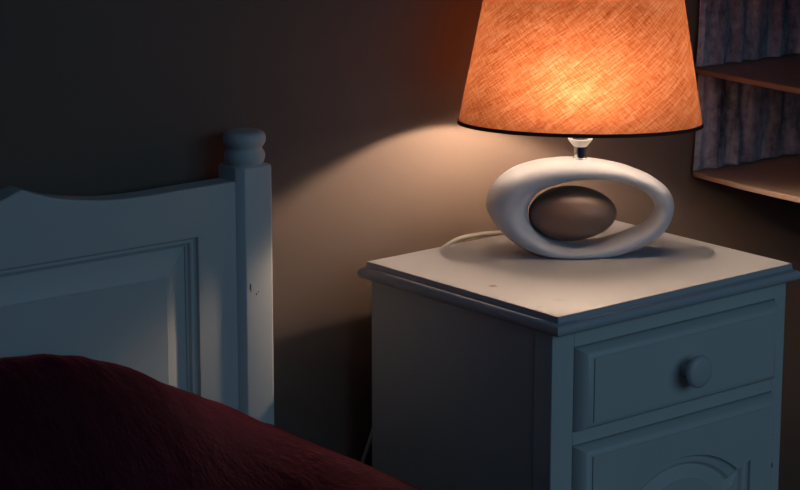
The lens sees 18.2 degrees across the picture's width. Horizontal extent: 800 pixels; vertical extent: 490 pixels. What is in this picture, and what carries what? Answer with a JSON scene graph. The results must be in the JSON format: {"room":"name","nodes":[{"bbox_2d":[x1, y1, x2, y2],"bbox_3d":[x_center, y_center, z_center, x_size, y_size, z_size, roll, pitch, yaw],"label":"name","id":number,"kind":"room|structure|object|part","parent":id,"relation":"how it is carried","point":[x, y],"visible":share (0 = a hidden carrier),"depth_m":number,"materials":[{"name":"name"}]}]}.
{"room":"bedroom","nodes":[
{"label":"bedroom","id":0,"kind":"room"},
{"bbox_2d":[0,0,799,489],"bbox_3d":[-0.813,-0.485,2.845,4.000,2.500,0.100,-10,17,-36],"label":"wall","id":1,"kind":"structure","parent":0,"point":[356,104],"depth_m":3.44,"materials":[{"name":"beige paint"}]},
{"bbox_3d":[0.293,1.109,1.743,4.000,0.080,3.740,-10,17,-36],"label":"floor","id":2,"kind":"structure","parent":0,"visible":0},
{"bbox_2d":[0,128,273,424],"bbox_3d":[0.028,0.510,2.294,1.033,0.825,2.095,-10,17,-36],"label":"headboard","id":3,"kind":"object","parent":2,"relation":"on","point":[172,285],"visible":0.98,"depth_m":3.22,"materials":[{"name":"paint"}]},
{"bbox_3d":[-0.590,0.223,3.054,0.780,0.341,0.025,-10,17,-36],"label":"raised panel","id":4,"kind":"part","parent":3,"relation":"part of","materials":[{"name":"paint"}]},
{"bbox_3d":[-0.591,0.222,3.055,0.808,0.369,0.030,-10,17,-36],"label":"panel moulding","id":5,"kind":"part","parent":3,"relation":"part of","materials":[{"name":"paint"}]},
{"bbox_3d":[-0.592,0.239,3.061,0.931,0.592,0.035,-10,17,-36],"label":"headboard frame","id":6,"kind":"part","parent":3,"relation":"part of","materials":[{"name":"paint"}]},
{"bbox_3d":[0.020,0.631,2.333,0.880,0.059,1.940,-10,17,-36],"label":"mattress","id":7,"kind":"object","parent":3,"relation":"on","visible":0},
{"bbox_2d":[0,354,421,489],"bbox_3d":[0.020,0.528,2.302,1.053,0.396,1.956,-10,17,-36],"label":"bedspread","id":8,"kind":"object","parent":7,"relation":"on","point":[68,422],"visible":1,"depth_m":3.07,"materials":[{"name":"red fabric"}]},
{"bbox_2d":[357,220,799,489],"bbox_3d":[0.254,0.328,3.488,0.459,0.620,0.428,-11,17,-39],"label":"nightstand","id":9,"kind":"object","parent":2,"relation":"on","point":[498,364],"visible":0.98,"depth_m":3.33,"materials":[{"name":"paint"}]},
{"bbox_3d":[0.072,0.340,3.380,0.016,0.546,0.328,-11,17,-39],"label":"panel","id":10,"kind":"part","parent":9,"relation":"part of","materials":[{"name":"paint"}]},
{"bbox_2d":[361,0,703,463],"bbox_3d":[0.180,0.103,3.519,0.475,1.042,0.177,3,14,11],"label":"table lamp","id":11,"kind":"object","parent":9,"relation":"on","point":[579,71],"visible":0.96,"depth_m":3.37,"materials":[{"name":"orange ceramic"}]},
{"bbox_3d":[0.082,0.293,3.606,0.326,0.631,0.108,-2,14,-10],"label":"power cord","id":12,"kind":"part","parent":11,"relation":"part of","materials":[{"name":"grey plastic"}]},
{"bbox_3d":[0.248,-0.129,3.450,0.020,0.022,0.020,0,14,0],"label":"stem","id":13,"kind":"part","parent":11,"relation":"part of","materials":[{"name":"silver metal"}]},
{"bbox_2d":[568,138,592,146],"bbox_3d":[0.248,-0.153,3.444,0.034,0.034,0.034,-10,17,-36],"label":"socket","id":14,"kind":"object","parent":11,"relation":"attached to","point":[576,142],"depth_m":3.44,"materials":[{"name":"white plastic"}]},
{"bbox_3d":[0.247,-0.282,3.413,0.334,0.239,0.178,0,14,0],"label":"lamp shade","id":15,"kind":"part","parent":11,"relation":"part of","materials":[{"name":"orange fabric"}]},
{"bbox_3d":[0.247,-0.169,3.441,0.337,0.009,0.180,0,14,0],"label":"trim","id":16,"kind":"part","parent":11,"relation":"part of","materials":[{"name":"black fabric"}]},
{"bbox_3d":[0.351,0.366,3.382,0.441,0.596,0.034,-11,17,-39],"label":"frame","id":17,"kind":"part","parent":9,"relation":"part of","materials":[{"name":"paint"}]},
{"bbox_3d":[0.369,0.394,3.378,0.378,0.332,0.032,-11,17,-39],"label":"door","id":18,"kind":"part","parent":9,"relation":"part of","materials":[{"name":"paint"}]},
{"bbox_3d":[0.370,0.158,3.321,0.378,0.111,0.032,-11,17,-39],"label":"drawer","id":19,"kind":"part","parent":9,"relation":"part of","materials":[{"name":"paint"}]},
{"bbox_3d":[0.373,0.393,3.370,0.238,0.199,0.010,-11,17,-39],"label":"door panel","id":20,"kind":"part","parent":9,"relation":"part of","materials":[{"name":"paint"}]},
{"bbox_3d":[0.388,0.165,3.299,0.044,0.044,0.032,-11,17,-39],"label":"knob","id":21,"kind":"part","parent":9,"relation":"part of","materials":[{"name":"paint"}]},
{"bbox_3d":[1.204,-0.618,3.403,0.100,2.500,1.440,-10,17,-36],"label":"wall","id":22,"kind":"structure","parent":0,"visible":0},
{"bbox_2d":[693,0,799,202],"bbox_3d":[0.777,-0.305,3.660,0.360,0.530,0.638,-10,17,-36],"label":"shelf unit","id":23,"kind":"object","parent":22,"relation":"attached to","point":[748,57],"visible":0.99,"depth_m":3.86,"materials":[{"name":"brown wood"}]}
]}

